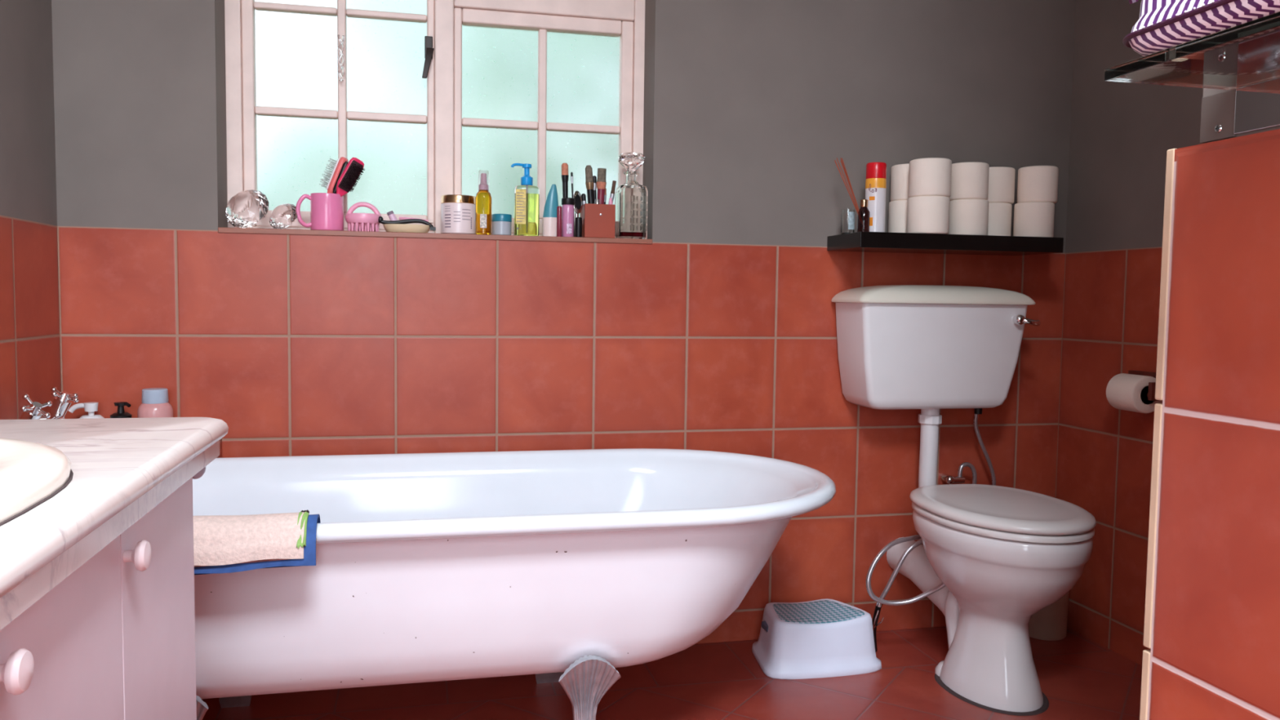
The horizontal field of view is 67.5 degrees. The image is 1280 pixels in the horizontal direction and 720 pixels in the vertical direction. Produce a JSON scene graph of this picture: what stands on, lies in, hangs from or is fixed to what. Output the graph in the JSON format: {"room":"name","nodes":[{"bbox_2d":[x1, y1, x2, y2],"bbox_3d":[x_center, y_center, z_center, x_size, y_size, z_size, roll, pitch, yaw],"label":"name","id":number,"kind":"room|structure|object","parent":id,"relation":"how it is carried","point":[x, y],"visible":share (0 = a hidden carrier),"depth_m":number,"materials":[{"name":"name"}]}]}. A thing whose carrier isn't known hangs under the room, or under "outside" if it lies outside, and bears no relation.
{"room":"bathroom","nodes":[
{"label":"bathroom","id":0,"kind":"room"},
{"bbox_2d":[0,0,61,419],"bbox_3d":[-1.003,-0.354,0.417,0.150,2.500,3.600,0,4,-13],"label":"wall","id":1,"kind":"structure","parent":0,"point":[30,364],"depth_m":2.03,"materials":[{"name":"tile"}]},
{"bbox_2d":[19,386,79,419],"bbox_3d":[-1.218,0.121,1.994,0.141,0.119,0.244,0,4,-13],"label":"mixer tap","id":2,"kind":"object","parent":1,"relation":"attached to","point":[60,405],"visible":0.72,"depth_m":2.05,"materials":[{"name":"silver metal"}]},
{"bbox_2d":[137,387,173,417],"bbox_3d":[-1.125,0.123,2.225,0.074,0.112,0.074,0,4,-13],"label":"shampoo bottle","id":3,"kind":"object","parent":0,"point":[155,404],"visible":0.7,"depth_m":2.20,"materials":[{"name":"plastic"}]},
{"bbox_2d":[51,0,1075,644],"bbox_3d":[-0.078,-0.434,2.614,2.937,2.600,0.270,0,4,-13],"label":"wall","id":4,"kind":"structure","parent":0,"point":[717,333],"depth_m":2.52,"materials":[{"name":"tile"}]},
{"bbox_2d":[217,438,222,457],"bbox_3d":[-1.167,0.478,2.242,0.345,0.600,0.085,0,4,-13],"label":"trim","id":5,"kind":"structure","parent":4,"relation":"attached to","point":[220,440],"depth_m":2.29,"materials":[{"name":"tile"}]},
{"bbox_2d":[224,0,644,235],"bbox_3d":[-0.508,-0.788,2.491,1.079,0.929,0.081,0,4,-13],"label":"window","id":6,"kind":"structure","parent":4,"relation":"in","point":[432,95],"depth_m":2.49,"materials":[{"name":"paint"}]},
{"bbox_2d":[337,35,345,81],"bbox_3d":[-0.752,-0.760,2.413,0.018,0.113,0.017,0,4,-13],"label":"pendant","id":7,"kind":"object","parent":6,"relation":"hanging from","point":[341,53],"visible":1,"depth_m":2.41,"materials":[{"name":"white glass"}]},
{"bbox_2d":[217,226,652,244],"bbox_3d":[-0.514,-0.318,2.519,1.059,0.013,0.274,0,4,-13],"label":"trim","id":8,"kind":"structure","parent":4,"relation":"attached to","point":[220,229],"depth_m":2.38,"materials":[{"name":"tile"}]},
{"bbox_2d":[225,189,268,227],"bbox_3d":[-0.952,-0.366,2.323,0.088,0.097,0.087,-2,5,-37],"label":"crystal paperweight","id":9,"kind":"object","parent":8,"relation":"on","point":[246,208],"visible":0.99,"depth_m":2.30,"materials":[{"name":"clear glass"}]},
{"bbox_2d":[269,203,297,228],"bbox_3d":[-0.869,-0.350,2.338,0.070,0.066,0.055,0,4,-13],"label":"crystal paperweight","id":10,"kind":"object","parent":8,"relation":"on","point":[283,215],"visible":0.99,"depth_m":2.32,"materials":[{"name":"clear glass"}]},
{"bbox_2d":[295,192,343,231],"bbox_3d":[-0.788,-0.363,2.363,0.110,0.090,0.078,0,4,-13],"label":"mug","id":11,"kind":"object","parent":8,"relation":"on","point":[326,210],"visible":0.85,"depth_m":2.33,"materials":[{"name":"pink ceramic"}]},
{"bbox_2d":[319,156,348,193],"bbox_3d":[-0.759,-0.415,2.377,0.080,0.176,0.040,1,4,4],"label":"hairbrush","id":12,"kind":"object","parent":11,"relation":"in","point":[341,163],"visible":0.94,"depth_m":2.36,"materials":[{"name":"plastic"}]},
{"bbox_2d":[325,158,339,189],"bbox_3d":[-0.757,-0.458,2.374,0.038,0.080,0.022,0,4,-13],"label":"cushion","id":13,"kind":"object","parent":12,"relation":"on","point":[334,177],"depth_m":2.36,"materials":[{"name":"plastic"}]},
{"bbox_2d":[336,157,364,196],"bbox_3d":[-0.729,-0.410,2.346,0.110,0.173,0.041,0,4,-13],"label":"hairbrush","id":14,"kind":"object","parent":11,"relation":"in","point":[353,169],"visible":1,"depth_m":2.34,"materials":[{"name":"pink plastic"}]},
{"bbox_2d":[345,201,381,231],"bbox_3d":[-0.688,-0.356,2.386,0.087,0.075,0.086,0,4,-13],"label":"scalp massager","id":15,"kind":"object","parent":8,"relation":"on","point":[356,221],"visible":0.88,"depth_m":2.36,"materials":[{"name":"pink plastic"}]},
{"bbox_2d":[382,223,430,232],"bbox_3d":[-0.585,-0.328,2.407,0.118,0.020,0.072,0,4,-13],"label":"soap dish","id":16,"kind":"object","parent":8,"relation":"on","point":[402,228],"visible":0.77,"depth_m":2.38,"materials":[{"name":"beige ceramic"}]},
{"bbox_2d":[386,210,397,220],"bbox_3d":[-0.619,-0.354,2.403,0.032,0.040,0.019,0,4,-13],"label":"tube","id":17,"kind":"object","parent":16,"relation":"in","point":[391,215],"visible":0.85,"depth_m":2.40,"materials":[{"name":"plastic"}]},
{"bbox_2d":[377,216,435,230],"bbox_3d":[-0.582,-0.341,2.393,0.141,0.032,0.016,0,4,-10],"label":"hair clip","id":18,"kind":"object","parent":16,"relation":"on","point":[380,220],"visible":0.98,"depth_m":2.39,"materials":[{"name":"black plastic"}]},
{"bbox_2d":[399,216,433,223],"bbox_3d":[-0.565,-0.353,2.420,0.084,0.015,0.028,0,4,-13],"label":"razor","id":19,"kind":"object","parent":16,"relation":"in","point":[400,217],"visible":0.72,"depth_m":2.42,"materials":[{"name":"pink plastic"}]},
{"bbox_2d":[440,194,475,234],"bbox_3d":[-0.462,-0.367,2.438,0.088,0.097,0.088,0,4,-13],"label":"jar","id":20,"kind":"object","parent":8,"relation":"on","point":[457,211],"visible":0.94,"depth_m":2.40,"materials":[{"name":"white plastic"}]},
{"bbox_2d":[475,169,492,235],"bbox_3d":[-0.394,-0.397,2.417,0.041,0.160,0.042,0,4,-13],"label":"spray bottle","id":21,"kind":"object","parent":8,"relation":"on","point":[483,200],"visible":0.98,"depth_m":2.40,"materials":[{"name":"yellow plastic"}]},
{"bbox_2d":[491,213,511,235],"bbox_3d":[-0.354,-0.345,2.454,0.051,0.054,0.051,0,4,-13],"label":"jar","id":22,"kind":"object","parent":8,"relation":"on","point":[501,223],"visible":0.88,"depth_m":2.43,"materials":[{"name":"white plastic"}]},
{"bbox_2d":[511,163,539,235],"bbox_3d":[-0.296,-0.411,2.462,0.073,0.185,0.041,0,4,-13],"label":"pump bottle","id":23,"kind":"object","parent":8,"relation":"on","point":[526,196],"visible":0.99,"depth_m":2.45,"materials":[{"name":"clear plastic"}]},
{"bbox_2d":[542,184,558,236],"bbox_3d":[-0.230,-0.386,2.479,0.046,0.136,0.030,0,4,-13],"label":"tube","id":24,"kind":"object","parent":8,"relation":"on","point":[549,215],"visible":0.82,"depth_m":2.47,"materials":[{"name":"teal plastic"}]},
{"bbox_2d":[556,205,561,236],"bbox_3d":[-0.207,-0.356,2.463,0.013,0.078,0.013,0,4,-13],"label":"tube","id":25,"kind":"object","parent":8,"relation":"on","point":[558,207],"visible":1,"depth_m":2.46,"materials":[{"name":"red plastic"}]},
{"bbox_2d":[561,163,568,197],"bbox_3d":[-0.196,-0.416,2.501,0.020,0.194,0.019,0,4,-13],"label":"makeup brush","id":26,"kind":"object","parent":8,"relation":"on","point":[565,175],"visible":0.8,"depth_m":2.49,"materials":[{"name":"black plastic"}]},
{"bbox_2d":[561,197,574,236],"bbox_3d":[-0.186,-0.367,2.475,0.034,0.100,0.034,0,4,-13],"label":"bottle","id":27,"kind":"object","parent":8,"relation":"on","point":[567,211],"visible":0.92,"depth_m":2.46,"materials":[{"name":"plastic"}]},
{"bbox_2d":[570,172,574,236],"bbox_3d":[-0.176,-0.405,2.509,0.014,0.172,0.006,2,4,13],"label":"makeup brush","id":28,"kind":"object","parent":8,"relation":"on","point":[571,173],"visible":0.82,"depth_m":2.50,"materials":[{"name":"black plastic"}]},
{"bbox_2d":[573,191,582,222],"bbox_3d":[-0.166,-0.383,2.528,0.028,0.125,0.020,0,4,-13],"label":"makeup brush","id":29,"kind":"object","parent":8,"relation":"on","point":[578,201],"visible":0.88,"depth_m":2.52,"materials":[{"name":"black metal"}]},
{"bbox_2d":[574,217,582,237],"bbox_3d":[-0.160,-0.344,2.485,0.018,0.052,0.018,0,4,-13],"label":"tube","id":30,"kind":"object","parent":8,"relation":"on","point":[578,224],"visible":0.87,"depth_m":2.48,"materials":[{"name":"black plastic"}]},
{"bbox_2d":[580,203,615,238],"bbox_3d":[-0.111,-0.361,2.509,0.080,0.086,0.080,0,4,-13],"label":"box","id":31,"kind":"object","parent":8,"relation":"on","point":[598,220],"visible":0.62,"depth_m":2.47,"materials":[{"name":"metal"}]},
{"bbox_2d":[581,193,586,204],"bbox_3d":[-0.145,-0.381,2.524,0.020,0.114,0.013,0,4,-13],"label":"makeup brush","id":32,"kind":"object","parent":31,"relation":"in","point":[583,195],"visible":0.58,"depth_m":2.52,"materials":[{"name":"metal"}]},
{"bbox_2d":[585,164,594,204],"bbox_3d":[-0.131,-0.414,2.495,0.023,0.184,0.023,3,4,32],"label":"makeup brush","id":33,"kind":"object","parent":31,"relation":"in","point":[588,170],"visible":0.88,"depth_m":2.48,"materials":[{"name":"black plastic"}]},
{"bbox_2d":[592,175,596,201],"bbox_3d":[-0.120,-0.404,2.524,0.014,0.161,0.012,0,4,-13],"label":"makeup brush","id":34,"kind":"object","parent":31,"relation":"in","point":[594,177],"visible":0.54,"depth_m":2.52,"materials":[{"name":"black plastic"}]},
{"bbox_2d":[594,198,599,204],"bbox_3d":[-0.111,-0.369,2.482,0.015,0.097,0.015,0,4,-13],"label":"lipstick","id":35,"kind":"object","parent":31,"relation":"in","point":[597,201],"visible":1,"depth_m":2.47,"materials":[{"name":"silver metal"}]},
{"bbox_2d":[596,168,606,204],"bbox_3d":[-0.101,-0.410,2.499,0.027,0.177,0.026,0,4,-13],"label":"makeup brush","id":36,"kind":"object","parent":31,"relation":"in","point":[601,180],"visible":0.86,"depth_m":2.49,"materials":[{"name":"red plastic"}]},
{"bbox_2d":[604,188,606,204],"bbox_3d":[-0.095,-0.389,2.530,0.012,0.131,0.012,0,4,-13],"label":"makeup brush","id":37,"kind":"object","parent":31,"relation":"in","point":[605,198],"visible":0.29,"depth_m":2.52,"materials":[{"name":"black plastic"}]},
{"bbox_2d":[608,197,612,204],"bbox_3d":[-0.077,-0.371,2.492,0.011,0.101,0.011,0,4,-13],"label":"stick","id":38,"kind":"object","parent":31,"relation":"in","point":[610,198],"visible":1,"depth_m":2.49,"materials":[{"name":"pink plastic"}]},
{"bbox_2d":[609,180,616,204],"bbox_3d":[-0.077,-0.395,2.507,0.028,0.147,0.012,0,4,-13],"label":"makeup brush","id":39,"kind":"object","parent":31,"relation":"in","point":[614,182],"visible":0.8,"depth_m":2.50,"materials":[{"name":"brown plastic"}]},
{"bbox_2d":[614,152,648,239],"bbox_3d":[-0.023,-0.432,2.533,0.076,0.226,0.078,0,4,-13],"label":"decanter","id":40,"kind":"object","parent":8,"relation":"on","point":[631,197],"visible":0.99,"depth_m":2.50,"materials":[{"name":"clear glass"}]},
{"bbox_2d":[831,284,1040,409],"bbox_3d":[0.789,-0.036,2.581,0.509,0.330,0.228,0,4,-13],"label":"cistern","id":41,"kind":"object","parent":4,"relation":"attached to","point":[900,347],"visible":1,"depth_m":2.51,"materials":[{"name":"ceramic"}]},
{"bbox_2d":[918,408,942,488],"bbox_3d":[0.799,0.286,2.574,0.062,0.319,0.152,0,4,-13],"label":"pipe","id":42,"kind":"object","parent":41,"relation":"attached to","point":[930,420],"visible":0.52,"depth_m":2.60,"materials":[{"name":"white plastic"}]},
{"bbox_2d":[973,408,995,485],"bbox_3d":[0.965,0.270,2.700,0.096,0.302,0.034,-2,5,-36],"label":"supply hose","id":43,"kind":"object","parent":41,"relation":"attached to","point":[977,411],"visible":0.66,"depth_m":2.69,"materials":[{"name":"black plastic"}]},
{"bbox_2d":[826,231,1063,255],"bbox_3d":[0.819,-0.312,2.584,0.585,0.040,0.205,0,4,-13],"label":"wall shelf","id":44,"kind":"object","parent":4,"relation":"attached to","point":[863,242],"visible":1,"depth_m":2.50,"materials":[{"name":"black paint"}]},
{"bbox_2d":[840,208,854,234],"bbox_3d":[0.550,-0.365,2.536,0.035,0.066,0.036,0,4,-13],"label":"glass tumbler","id":45,"kind":"object","parent":44,"relation":"on","point":[847,218],"visible":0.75,"depth_m":2.52,"materials":[{"name":"clear glass"}]},
{"bbox_2d":[834,157,870,231],"bbox_3d":[0.550,-0.427,2.491,0.096,0.195,0.031,1,4,4],"label":"reed diffuser","id":46,"kind":"object","parent":44,"relation":"on","point":[864,214],"visible":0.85,"depth_m":2.48,"materials":[{"name":"brown glass"}]},
{"bbox_2d":[857,206,870,231],"bbox_3d":[0.582,-0.365,2.493,0.031,0.072,0.031,0,4,-13],"label":"bottle","id":47,"kind":"object","parent":44,"relation":"on","point":[864,214],"depth_m":2.48,"materials":[{"name":"brown glass"}]},
{"bbox_2d":[865,162,886,231],"bbox_3d":[0.617,-0.422,2.512,0.054,0.184,0.054,0,4,-13],"label":"can","id":48,"kind":"object","parent":44,"relation":"on","point":[876,172],"visible":0.92,"depth_m":2.49,"materials":[{"name":"white metal"}]},
{"bbox_2d":[888,200,907,232],"bbox_3d":[0.729,-0.383,2.607,0.104,0.096,0.104,0,4,-13],"label":"toilet roll","id":49,"kind":"object","parent":44,"relation":"on","point":[897,211],"visible":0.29,"depth_m":2.57,"materials":[{"name":"paper"}]},
{"bbox_2d":[890,163,909,201],"bbox_3d":[0.734,-0.478,2.601,0.104,0.096,0.104,0,4,-13],"label":"toilet roll","id":50,"kind":"object","parent":49,"relation":"on","point":[900,173],"visible":0.28,"depth_m":2.57,"materials":[{"name":"paper"}]},
{"bbox_2d":[906,195,950,234],"bbox_3d":[0.752,-0.375,2.502,0.106,0.096,0.106,0,4,-13],"label":"toilet roll","id":51,"kind":"object","parent":44,"relation":"on","point":[925,214],"visible":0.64,"depth_m":2.46,"materials":[{"name":"paper"}]},
{"bbox_2d":[908,157,951,197],"bbox_3d":[0.755,-0.471,2.497,0.106,0.096,0.106,0,4,-13],"label":"toilet roll","id":52,"kind":"object","parent":51,"relation":"on","point":[929,176],"visible":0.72,"depth_m":2.45,"materials":[{"name":"paper"}]},
{"bbox_2d":[947,199,988,235],"bbox_3d":[0.877,-0.378,2.565,0.104,0.096,0.104,0,4,-13],"label":"toilet roll","id":53,"kind":"object","parent":44,"relation":"on","point":[966,216],"visible":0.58,"depth_m":2.52,"materials":[{"name":"paper"}]},
{"bbox_2d":[949,161,989,200],"bbox_3d":[0.876,-0.474,2.560,0.104,0.096,0.104,0,4,-13],"label":"toilet roll","id":54,"kind":"object","parent":53,"relation":"on","point":[969,180],"visible":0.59,"depth_m":2.52,"materials":[{"name":"paper"}]},
{"bbox_2d":[987,202,1012,235],"bbox_3d":[0.969,-0.382,2.645,0.104,0.096,0.104,0,4,-13],"label":"toilet roll","id":55,"kind":"object","parent":44,"relation":"on","point":[999,213],"visible":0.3,"depth_m":2.60,"materials":[{"name":"paper"}]},
{"bbox_2d":[987,166,1015,204],"bbox_3d":[0.976,-0.478,2.640,0.104,0.096,0.104,0,4,-13],"label":"toilet roll","id":56,"kind":"object","parent":55,"relation":"on","point":[1001,179],"visible":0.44,"depth_m":2.59,"materials":[{"name":"paper"}]},
{"bbox_2d":[1013,201,1054,237],"bbox_3d":[1.072,-0.378,2.610,0.102,0.096,0.102,0,4,-13],"label":"toilet roll","id":57,"kind":"object","parent":44,"relation":"on","point":[1031,219],"visible":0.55,"depth_m":2.57,"materials":[{"name":"paper"}]},
{"bbox_2d":[1017,165,1058,203],"bbox_3d":[1.081,-0.474,2.607,0.102,0.096,0.102,0,4,-13],"label":"toilet roll","id":58,"kind":"object","parent":57,"relation":"on","point":[1035,183],"visible":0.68,"depth_m":2.56,"materials":[{"name":"paper"}]},
{"bbox_2d":[939,462,977,484],"bbox_3d":[0.895,0.361,2.712,0.101,0.151,0.078,0,4,-13],"label":"valve","id":59,"kind":"object","parent":4,"relation":"attached to","point":[948,478],"visible":0.88,"depth_m":2.69,"materials":[{"name":"silver metal"}]},
{"bbox_2d":[201,626,1142,719],"bbox_3d":[0.355,0.946,0.740,2.937,0.100,3.750,0,4,-13],"label":"floor","id":60,"kind":"structure","parent":0,"point":[1080,677],"depth_m":2.27,"materials":[{"name":"tile"}]},
{"bbox_2d":[0,466,205,719],"bbox_3d":[-0.634,0.535,0.414,0.558,0.734,1.514,0,4,-13],"label":"vanity cabinet","id":61,"kind":"object","parent":60,"relation":"on","point":[114,639],"visible":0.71,"depth_m":0.87,"materials":[{"name":"paint"}]},
{"bbox_2d":[0,417,228,630],"bbox_3d":[-0.624,0.145,0.400,0.572,0.045,1.572,0,4,-13],"label":"countertop","id":62,"kind":"structure","parent":61,"relation":"on","point":[122,468],"depth_m":0.82,"materials":[{"name":"white stone"}]},
{"bbox_2d":[0,437,73,526],"bbox_3d":[-0.672,0.157,0.620,0.492,0.142,0.574,0,4,-13],"label":"washbasin","id":63,"kind":"object","parent":62,"relation":"in","point":[32,473],"visible":0.99,"depth_m":0.73,"materials":[{"name":"ceramic"}]},
{"bbox_2d":[67,402,103,418],"bbox_3d":[-1.267,0.138,2.194,0.072,0.081,0.052,0,4,-13],"label":"pump","id":64,"kind":"object","parent":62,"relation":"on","point":[91,407],"visible":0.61,"depth_m":2.18,"materials":[{"name":"white plastic"}]},
{"bbox_2d":[79,414,103,418],"bbox_3d":[-1.257,0.153,2.197,0.052,0.052,0.052,0,4,-13],"label":"bottle","id":65,"kind":"object","parent":64,"relation":"attached to","point":[86,416],"depth_m":2.18,"materials":[{"name":"white plastic"}]},
{"bbox_2d":[110,401,131,417],"bbox_3d":[-1.196,0.138,2.210,0.046,0.082,0.044,0,4,-13],"label":"soap pump","id":66,"kind":"object","parent":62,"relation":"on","point":[121,413],"visible":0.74,"depth_m":2.20,"materials":[{"name":"black plastic"}]},
{"bbox_2d":[110,412,131,417],"bbox_3d":[-1.197,0.150,2.211,0.044,0.057,0.044,0,4,-13],"label":"bottle","id":67,"kind":"object","parent":66,"relation":"attached to","point":[117,415],"depth_m":2.20,"materials":[{"name":"black plastic"}]},
{"bbox_2d":[192,448,835,719],"bbox_3d":[-0.389,0.525,1.995,1.634,0.558,0.744,0,4,-13],"label":"bathtub","id":68,"kind":"object","parent":60,"relation":"on","point":[584,565],"visible":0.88,"depth_m":1.75,"materials":[{"name":"white ceramic"}]},
{"bbox_2d":[193,510,320,574],"bbox_3d":[-0.710,0.294,1.536,0.370,0.093,0.097,0,4,-13],"label":"bath mat","id":69,"kind":"object","parent":68,"relation":"on","point":[222,544],"visible":0.61,"depth_m":1.52,"materials":[{"name":"beige fabric"}]},
{"bbox_2d":[751,598,881,679],"bbox_3d":[0.450,0.713,2.495,0.313,0.140,0.232,0,4,-13],"label":"step stool","id":70,"kind":"object","parent":60,"relation":"on","point":[826,637],"visible":1,"depth_m":2.40,"materials":[{"name":"plastic"}]},
{"bbox_2d":[909,484,1096,715],"bbox_3d":[0.861,0.567,2.308,0.361,0.466,0.487,0,4,-13],"label":"toilet","id":71,"kind":"object","parent":60,"relation":"on","point":[1003,555],"visible":1,"depth_m":2.21,"materials":[{"name":"ceramic"}]},
{"bbox_2d":[866,534,945,651],"bbox_3d":[0.731,0.568,2.585,0.220,0.420,0.336,2,4,17],"label":"hose","id":72,"kind":"object","parent":71,"relation":"attached to","point":[880,601],"visible":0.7,"depth_m":2.48,"materials":[{"name":"silver metal"}]},
{"bbox_2d":[886,537,949,616],"bbox_3d":[0.793,0.597,2.585,0.108,0.166,0.319,0,4,-18],"label":"pipe","id":73,"kind":"object","parent":71,"relation":"attached to","point":[916,566],"visible":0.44,"depth_m":2.58,"materials":[{"name":"white ceramic"}]},
{"bbox_2d":[1028,591,1069,640],"bbox_3d":[1.148,0.655,2.719,0.136,0.246,0.136,0,4,-13],"label":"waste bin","id":74,"kind":"object","parent":60,"relation":"on","point":[1050,623],"visible":0.28,"depth_m":2.67,"materials":[{"name":"beige plastic"}]},
{"bbox_2d":[1055,0,1203,665],"bbox_3d":[1.714,-0.359,1.041,0.150,2.500,3.600,0,4,-13],"label":"wall","id":75,"kind":"structure","parent":0,"point":[1122,134],"depth_m":2.60,"materials":[{"name":"tile"}]},
{"bbox_2d":[1128,370,1160,400],"bbox_3d":[1.282,0.064,2.441,0.065,0.065,0.140,0,4,-13],"label":"toilet roll holder","id":76,"kind":"object","parent":75,"relation":"attached to","point":[1151,393],"visible":0.34,"depth_m":2.38,"materials":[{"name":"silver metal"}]},
{"bbox_2d":[1106,373,1162,413],"bbox_3d":[1.259,0.084,2.441,0.094,0.094,0.098,0,4,-13],"label":"toilet roll","id":77,"kind":"object","parent":76,"relation":"hanging from","point":[1126,392],"visible":0.85,"depth_m":2.40,"materials":[{"name":"paper"}]},
{"bbox_2d":[1146,88,1279,719],"bbox_3d":[1.203,-0.327,0.435,1.117,2.500,1.246,0,4,-13],"label":"wall","id":78,"kind":"structure","parent":0,"point":[1215,652],"depth_m":0.87,"materials":[{"name":"tile"}]},
{"bbox_2d":[1139,148,1175,719],"bbox_3d":[0.514,0.338,0.968,0.013,1.088,0.010,0,4,-13],"label":"trim","id":79,"kind":"structure","parent":78,"relation":"attached to","point":[1170,153],"depth_m":0.95,"materials":[{"name":"stone"}]},
{"bbox_2d":[1104,11,1279,89],"bbox_3d":[0.533,-0.229,0.565,0.131,0.010,0.584,0,4,-13],"label":"glass shelf","id":80,"kind":"object","parent":78,"relation":"attached to","point":[1248,53],"visible":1,"depth_m":0.77,"materials":[{"name":"clear glass"}]},
{"bbox_2d":[1122,0,1279,56],"bbox_3d":[0.509,-0.283,0.618,0.142,0.089,0.433,0,4,-13],"label":"towel","id":81,"kind":"object","parent":80,"relation":"on","point":[1162,24],"visible":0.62,"depth_m":0.73,"materials":[{"name":"fabric"}]},
{"bbox_2d":[1200,88,1236,143],"bbox_3d":[0.531,-0.224,0.880,0.006,0.042,0.040,0,4,-13],"label":"bracket","id":82,"kind":"object","parent":78,"relation":"attached to","point":[1218,110],"visible":1,"depth_m":0.88,"materials":[{"name":"metal"}]},
{"bbox_2d":[1233,77,1279,134],"bbox_3d":[0.622,-0.558,0.483,0.006,0.760,0.728,0,4,-13],"label":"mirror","id":83,"kind":"object","parent":78,"relation":"attached to","point":[1257,105],"visible":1,"depth_m":0.84,"materials":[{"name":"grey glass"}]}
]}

